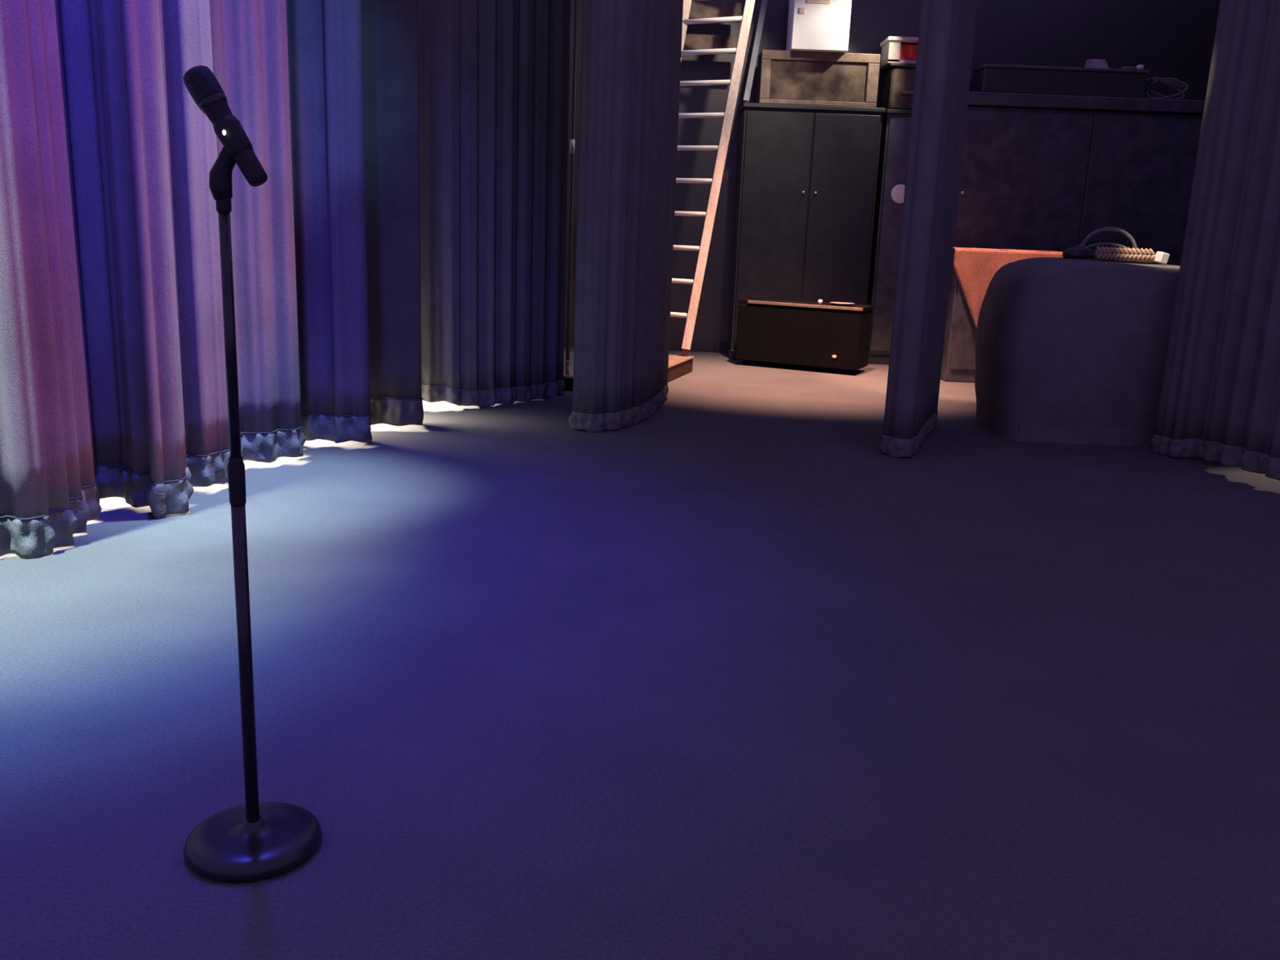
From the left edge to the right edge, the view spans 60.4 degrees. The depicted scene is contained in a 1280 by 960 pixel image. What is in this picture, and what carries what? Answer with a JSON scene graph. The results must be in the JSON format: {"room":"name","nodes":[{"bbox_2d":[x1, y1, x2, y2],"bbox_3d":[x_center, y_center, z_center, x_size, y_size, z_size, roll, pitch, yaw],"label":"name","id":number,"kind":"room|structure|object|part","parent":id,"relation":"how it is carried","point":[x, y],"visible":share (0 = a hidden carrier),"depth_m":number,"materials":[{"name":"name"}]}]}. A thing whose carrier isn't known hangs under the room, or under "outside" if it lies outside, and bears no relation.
{"room":"event venue","nodes":[
{"label":"event venue","id":0,"kind":"room"},
{"bbox_2d":[0,346,1279,959],"bbox_3d":[0.495,0.140,5.421,11.400,0.050,13.500,2,13,0],"label":"floor","id":1,"kind":"structure","parent":0,"point":[726,673],"depth_m":3.18,"materials":[{"name":"carpet"}]},
{"bbox_2d":[0,0,372,559],"bbox_3d":[-2.269,-2.315,4.372,0.840,5.002,3.653,8,14,24],"label":"stage curtain","id":2,"kind":"object","parent":1,"relation":"on","point":[113,371],"visible":0.95,"depth_m":4.78,"materials":[{"name":"purple fabric"}]},
{"bbox_2d":[183,197,321,882],"bbox_3d":[-0.798,0.128,2.194,0.278,1.350,0.278,2,13,0],"label":"microphone stand","id":3,"kind":"object","parent":1,"relation":"on","point":[255,840],"visible":0.99,"depth_m":2.24,"materials":[{"name":"black metal"}]},
{"bbox_2d":[208,115,253,199],"bbox_3d":[-0.752,-0.591,2.019,0.087,0.152,0.049,7,14,19],"label":"clip","id":4,"kind":"object","parent":3,"relation":"attached to","point":[236,140],"visible":0.92,"depth_m":2.00,"materials":[{"name":"black plastic"}]},
{"bbox_2d":[182,65,267,186],"bbox_3d":[-0.757,-0.645,2.006,0.157,0.210,0.056,7,14,18],"label":"microphone","id":5,"kind":"object","parent":4,"relation":"attached to","point":[200,82],"visible":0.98,"depth_m":1.99,"materials":[{"name":"black plastic"}]},
{"bbox_2d":[182,65,227,113],"bbox_3d":[-0.792,-0.711,2.004,0.077,0.085,0.060,2,13,0],"label":"grille","id":6,"kind":"object","parent":5,"relation":"attached to","point":[200,82],"depth_m":1.98,"materials":[{"name":"black metal"}]},
{"bbox_3d":[-0.738,-0.615,2.013,0.117,0.151,0.045,5,13,11],"label":"handle","id":7,"kind":"part","parent":5,"relation":"part of","materials":[{"name":"black plastic"}]},
{"bbox_2d":[361,0,423,426],"bbox_3d":[-1.627,-2.761,6.312,0.696,4.972,0.299,-5,15,-28],"label":"curtain","id":8,"kind":"object","parent":1,"relation":"on","point":[390,31],"visible":0.57,"depth_m":6.58,"materials":[{"name":"blue fabric"}]},
{"bbox_2d":[417,0,570,406],"bbox_3d":[-1.194,-2.974,7.356,0.514,5.002,2.045,12,16,35],"label":"curtain","id":9,"kind":"object","parent":1,"relation":"on","point":[494,74],"visible":0.69,"depth_m":7.61,"materials":[{"name":"fabric"}]},
{"bbox_2d":[563,374,573,391],"bbox_3d":[-0.565,-0.775,8.780,0.120,0.116,0.120,2,13,0],"label":"tub","id":10,"kind":"object","parent":1,"relation":"on","point":[568,380],"visible":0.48,"depth_m":8.73,"materials":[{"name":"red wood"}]},
{"bbox_2d":[565,360,569,376],"bbox_3d":[-0.571,-0.841,8.757,0.050,0.216,0.026,-2,14,-16],"label":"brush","id":11,"kind":"object","parent":10,"relation":"in","point":[567,362],"visible":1,"depth_m":8.73,"materials":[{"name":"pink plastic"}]},
{"bbox_3d":[-0.569,-0.825,8.761,0.045,0.183,0.025,-2,14,-19],"label":"handle","id":12,"kind":"part","parent":11,"relation":"part of","materials":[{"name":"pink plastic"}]},
{"bbox_2d":[564,0,577,374],"bbox_3d":[-0.517,-3.022,8.541,0.100,4.600,0.100,2,13,0],"label":"pole","id":13,"kind":"object","parent":1,"relation":"on","point":[575,2],"visible":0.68,"depth_m":8.68,"materials":[{"name":"grey metal"}]},
{"bbox_2d":[568,0,683,432],"bbox_3d":[0.069,-2.923,7.345,0.404,5.002,1.852,7,14,20],"label":"curtain","id":14,"kind":"object","parent":1,"relation":"on","point":[631,50],"visible":1,"depth_m":6.97,"materials":[{"name":"fabric"}]},
{"bbox_2d":[667,358,693,382],"bbox_3d":[0.128,-0.975,9.725,0.420,0.125,1.088,6,14,16],"label":"wooden block","id":15,"kind":"object","parent":1,"relation":"on","point":[676,371],"visible":0.26,"depth_m":9.75,"materials":[{"name":"red wood"}]},
{"bbox_2d":[668,354,694,368],"bbox_3d":[0.131,-1.043,9.709,0.440,0.014,1.108,6,14,16],"label":"board","id":16,"kind":"object","parent":15,"relation":"on","point":[673,360],"visible":0.29,"depth_m":9.89,"materials":[{"name":"brown wood"}]},
{"bbox_2d":[670,0,755,356],"bbox_3d":[0.476,-3.014,10.057,1.049,3.983,0.647,-6,16,-33],"label":"wooden ladder","id":17,"kind":"object","parent":1,"relation":"on","point":[734,83],"visible":0.66,"depth_m":9.96,"materials":[{"name":"paint"}]},
{"bbox_3d":[0.197,-3.059,10.203,0.751,3.983,0.086,-6,16,-33],"label":"rail","id":18,"kind":"part","parent":17,"relation":"part of","materials":[{"name":"paint"}]},
{"bbox_2d":[735,297,874,374],"bbox_3d":[1.583,-1.427,10.666,1.232,0.684,0.462,8,14,24],"label":"equipment case","id":19,"kind":"object","parent":1,"relation":"on","point":[826,335],"depth_m":10.46,"materials":[{"name":"brown wood"}]},
{"bbox_3d":[1.550,-1.648,10.388,1.123,0.028,0.026,8,14,24],"label":"edge trim","id":20,"kind":"part","parent":19,"relation":"part of","materials":[{"name":"brown wood"}]},
{"bbox_3d":[1.599,-1.695,10.616,1.232,0.040,0.435,8,14,24],"label":"lid","id":21,"kind":"part","parent":19,"relation":"part of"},
{"bbox_3d":[1.698,-1.676,10.354,0.046,0.049,0.046,2,13,0],"label":"cream knob","id":22,"kind":"part","parent":19,"relation":"part of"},
{"bbox_2d":[830,302,854,305],"bbox_3d":[1.915,-1.669,10.420,0.234,0.021,0.234,2,13,0],"label":"shallow dish","id":23,"kind":"object","parent":19,"relation":"on","point":[834,303],"visible":1,"depth_m":10.39,"materials":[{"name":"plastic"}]},
{"bbox_2d":[726,102,885,359],"bbox_3d":[1.644,-2.472,11.176,1.378,2.489,0.602,2,13,0],"label":"wardrobe","id":24,"kind":"object","parent":1,"relation":"on","point":[807,175],"visible":0.88,"depth_m":10.84,"materials":[{"name":"black paint"}]},
{"bbox_2d":[742,0,768,102],"bbox_3d":[1.131,-4.222,10.661,0.063,1.088,0.363,10,15,31],"label":"plank","id":25,"kind":"object","parent":24,"relation":"on","point":[764,2],"visible":1,"depth_m":10.65,"materials":[{"name":"grey wood"}]},
{"bbox_3d":[1.319,-2.455,10.918,0.650,2.289,0.033,2,13,0],"label":"door","id":26,"kind":"part","parent":24,"relation":"part of","materials":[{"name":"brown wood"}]},
{"bbox_2d":[755,49,880,107],"bbox_3d":[1.730,-3.910,10.793,1.132,0.489,0.450,2,13,0],"label":"crate","id":27,"kind":"object","parent":24,"relation":"on","point":[783,77],"visible":0.98,"depth_m":10.59,"materials":[{"name":"brown wood"}]},
{"bbox_3d":[1.720,-3.646,10.639,1.132,0.045,0.030,2,13,0],"label":"frame rail","id":28,"kind":"part","parent":27,"relation":"part of","materials":[{"name":"brown wood"}]},
{"bbox_3d":[1.703,-3.846,10.604,0.982,0.349,0.012,2,13,0],"label":"panel","id":29,"kind":"part","parent":27,"relation":"part of","materials":[{"name":"brown wood"}]},
{"bbox_2d":[786,0,851,53],"bbox_3d":[1.716,-4.427,10.566,0.537,0.620,0.456,2,13,0],"label":"carton","id":30,"kind":"object","parent":27,"relation":"on","point":[813,25],"visible":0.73,"depth_m":10.38,"materials":[{"name":"white cardboard"}]},
{"bbox_3d":[1.736,-4.059,10.542,1.132,0.085,0.030,2,13,0],"label":"frame rail","id":31,"kind":"part","parent":27,"relation":"part of","materials":[{"name":"brown wood"}]},
{"bbox_3d":[1.974,-2.430,10.918,0.636,2.289,0.033,2,13,0],"label":"door","id":32,"kind":"part","parent":24,"relation":"part of","materials":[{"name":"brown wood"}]},
{"bbox_2d":[866,109,911,364],"bbox_3d":[2.693,-2.437,11.206,0.682,2.485,0.540,2,13,0],"label":"tall cabinet","id":33,"kind":"object","parent":1,"relation":"on","point":[895,123],"visible":0.33,"depth_m":10.98,"materials":[{"name":"brown wood"}]},
{"bbox_2d":[890,184,905,203],"bbox_3d":[2.567,-2.824,10.853,0.184,0.184,0.020,2,13,0],"label":"plate","id":34,"kind":"object","parent":33,"relation":"attached to","point":[897,193],"visible":0.78,"depth_m":10.84,"materials":[{"name":"ceramic"}]},
{"bbox_2d":[881,62,915,110],"bbox_3d":[2.615,-3.851,10.840,0.423,0.429,0.430,2,13,0],"label":"tub","id":35,"kind":"object","parent":33,"relation":"on","point":[899,77],"visible":0.48,"depth_m":10.66,"materials":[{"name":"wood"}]},
{"bbox_3d":[2.623,-4.043,10.795,0.423,0.034,0.430,2,13,0],"label":"lid","id":36,"kind":"part","parent":35,"relation":"part of","materials":[{"name":"black paint"}]},
{"bbox_2d":[880,35,918,67],"bbox_3d":[2.608,-4.173,10.749,0.463,0.238,0.400,2,13,0],"label":"storage bin","id":37,"kind":"object","parent":35,"relation":"on","point":[891,46],"visible":0.49,"depth_m":10.59,"materials":[{"name":"plastic"}]},
{"bbox_3d":[2.611,-4.267,10.727,0.463,0.045,0.400,2,13,0],"label":"lid","id":38,"kind":"part","parent":37,"relation":"part of","materials":[{"name":"plastic"}]},
{"bbox_2d":[899,43,917,60],"bbox_3d":[2.620,-4.122,10.627,0.255,0.188,0.089,2,13,0],"label":"bag","id":39,"kind":"object","parent":37,"relation":"in","point":[908,51],"visible":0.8,"depth_m":10.60,"materials":[{"name":"fabric"}]},
{"bbox_2d":[880,0,977,457],"bbox_3d":[1.923,-2.696,6.681,0.227,5.002,1.388,8,15,25],"label":"curtain","id":40,"kind":"object","parent":1,"relation":"on","point":[946,33],"visible":1,"depth_m":6.49,"materials":[{"name":"fabric"}]},
{"bbox_2d":[940,248,1102,382],"bbox_3d":[3.521,-1.534,10.309,1.372,1.200,0.625,2,13,0],"label":"cabinet","id":41,"kind":"object","parent":1,"relation":"on","point":[958,360],"visible":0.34,"depth_m":10.07,"materials":[{"name":"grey wood"}]},
{"bbox_3d":[3.160,-1.500,10.008,0.570,1.004,0.011,2,13,0],"label":"door","id":42,"kind":"part","parent":41,"relation":"part of","materials":[{"name":"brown wood"}]},
{"bbox_2d":[953,247,1063,328],"bbox_3d":[3.332,-1.761,10.175,1.034,0.732,0.522,2,13,0],"label":"cloth","id":43,"kind":"object","parent":41,"relation":"on","point":[975,268],"visible":0.48,"depth_m":9.89,"materials":[{"name":"fabric"}]},
{"bbox_2d":[974,257,1180,446],"bbox_3d":[3.095,-0.917,7.615,1.406,1.198,0.875,2,13,0],"label":"armchair","id":44,"kind":"object","parent":1,"relation":"on","point":[1073,351],"visible":0.73,"depth_m":7.23,"materials":[{"name":"purple fabric"}]},
{"bbox_2d":[1062,244,1092,259],"bbox_3d":[2.920,-1.516,7.363,0.173,0.112,0.138,2,13,0],"label":"pouch","id":45,"kind":"object","parent":44,"relation":"on","point":[1074,252],"visible":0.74,"depth_m":7.31,"materials":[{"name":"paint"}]},
{"bbox_2d":[1080,226,1137,249],"bbox_3d":[3.159,-1.591,7.412,0.419,0.222,0.052,2,13,0],"label":"cable loop","id":46,"kind":"object","parent":44,"relation":"on","point":[1126,233],"visible":0.62,"depth_m":7.40,"materials":[{"name":"black rubber"}]},
{"bbox_2d":[1093,246,1155,262],"bbox_3d":[3.256,-1.507,7.362,0.431,0.100,0.110,2,13,0],"label":"bundle","id":47,"kind":"object","parent":44,"relation":"on","point":[1104,254],"visible":1,"depth_m":7.32,"materials":[{"name":"beige wicker"}]},
{"bbox_2d":[1153,251,1169,264],"bbox_3d":[3.484,-1.484,7.345,0.080,0.083,0.065,-4,15,-25],"label":"packet","id":48,"kind":"object","parent":44,"relation":"on","point":[1161,257],"visible":1,"depth_m":7.32,"materials":[{"name":"white paper"}]},
{"bbox_2d":[953,91,1204,266],"bbox_3d":[4.350,-2.454,11.157,2.607,2.665,0.640,2,13,0],"label":"tall cabinet","id":49,"kind":"object","parent":1,"relation":"on","point":[1039,172],"visible":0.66,"depth_m":10.74,"materials":[{"name":"brown wood"}]},
{"bbox_3d":[3.720,-2.396,10.897,1.241,2.383,0.020,2,13,0],"label":"door","id":50,"kind":"part","parent":49,"relation":"part of","materials":[{"name":"brown wood"}]},
{"bbox_2d":[972,63,1149,97],"bbox_3d":[4.082,-3.868,10.730,1.583,0.260,0.390,2,13,0],"label":"case","id":51,"kind":"object","parent":49,"relation":"on","point":[988,77],"visible":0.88,"depth_m":10.55,"materials":[{"name":"black paint"}]},
{"bbox_3d":[4.086,-3.980,10.704,1.583,0.030,0.390,2,13,0],"label":"lid","id":52,"kind":"part","parent":51,"relation":"part of","materials":[{"name":"black plastic"}]},
{"bbox_2d":[1084,58,1108,68],"bbox_3d":[4.400,-4.000,10.589,0.194,0.085,0.120,2,13,0],"label":"box","id":53,"kind":"object","parent":51,"relation":"on","point":[1091,63],"visible":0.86,"depth_m":10.54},
{"bbox_2d":[1120,64,1143,70],"bbox_3d":[4.724,-3.962,10.553,0.200,0.051,0.052,2,13,0],"label":"torch","id":54,"kind":"object","parent":51,"relation":"on","point":[1140,66],"visible":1,"depth_m":10.54},
{"bbox_3d":[4.397,-3.691,10.856,2.607,0.117,0.620,2,13,0],"label":"cornice","id":55,"kind":"part","parent":49,"relation":"part of","materials":[{"name":"brown wood"}]},
{"bbox_3d":[4.973,-2.348,10.897,1.241,2.383,0.020,2,13,0],"label":"door","id":56,"kind":"part","parent":49,"relation":"part of","materials":[{"name":"brown wood"}]},
{"bbox_2d":[1145,76,1188,99],"bbox_3d":[5.107,-3.799,10.691,0.391,0.200,0.180,2,13,0],"label":"cable coil","id":57,"kind":"object","parent":49,"relation":"on","point":[1153,81],"visible":0.91,"depth_m":10.65,"materials":[{"name":"black rubber"}]},
{"bbox_2d":[1150,0,1279,480],"bbox_3d":[4.387,-2.229,5.097,0.772,5.002,3.635,-6,16,-32],"label":"curtain","id":58,"kind":"object","parent":1,"relation":"on","point":[1220,397],"visible":1,"depth_m":6.50,"materials":[{"name":"fabric"}]},
{"bbox_2d":[683,33,738,53],"bbox_3d":[0.642,-4.239,10.684,0.674,0.145,0.150,2,13,0],"label":"board","id":59,"kind":"object","parent":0,"point":[692,42],"visible":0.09,"depth_m":10.61,"materials":[{"name":"brown wood"}]},
{"bbox_2d":[688,0,742,22],"bbox_3d":[0.638,-4.526,10.617,0.669,0.159,0.150,2,13,0],"label":"board","id":60,"kind":"object","parent":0,"point":[699,9],"visible":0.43,"depth_m":10.54,"materials":[{"name":"brown wood"}]},
{"bbox_2d":[564,0,1220,352],"bbox_3d":[0.651,-3.932,11.296,11.400,5.200,0.200,2,13,0],"label":"wall","id":61,"kind":"structure","parent":0,"point":[1171,38],"depth_m":11.08,"materials":[{"name":"black paint"}]},
{"bbox_2d":[715,341,728,352],"bbox_3d":[3.428,-1.325,11.766,5.250,0.120,0.025,2,13,0],"label":"baseboard","id":62,"kind":"structure","parent":61,"relation":"attached to","point":[720,346],"depth_m":11.75,"materials":[{"name":"black paint"}]}
]}

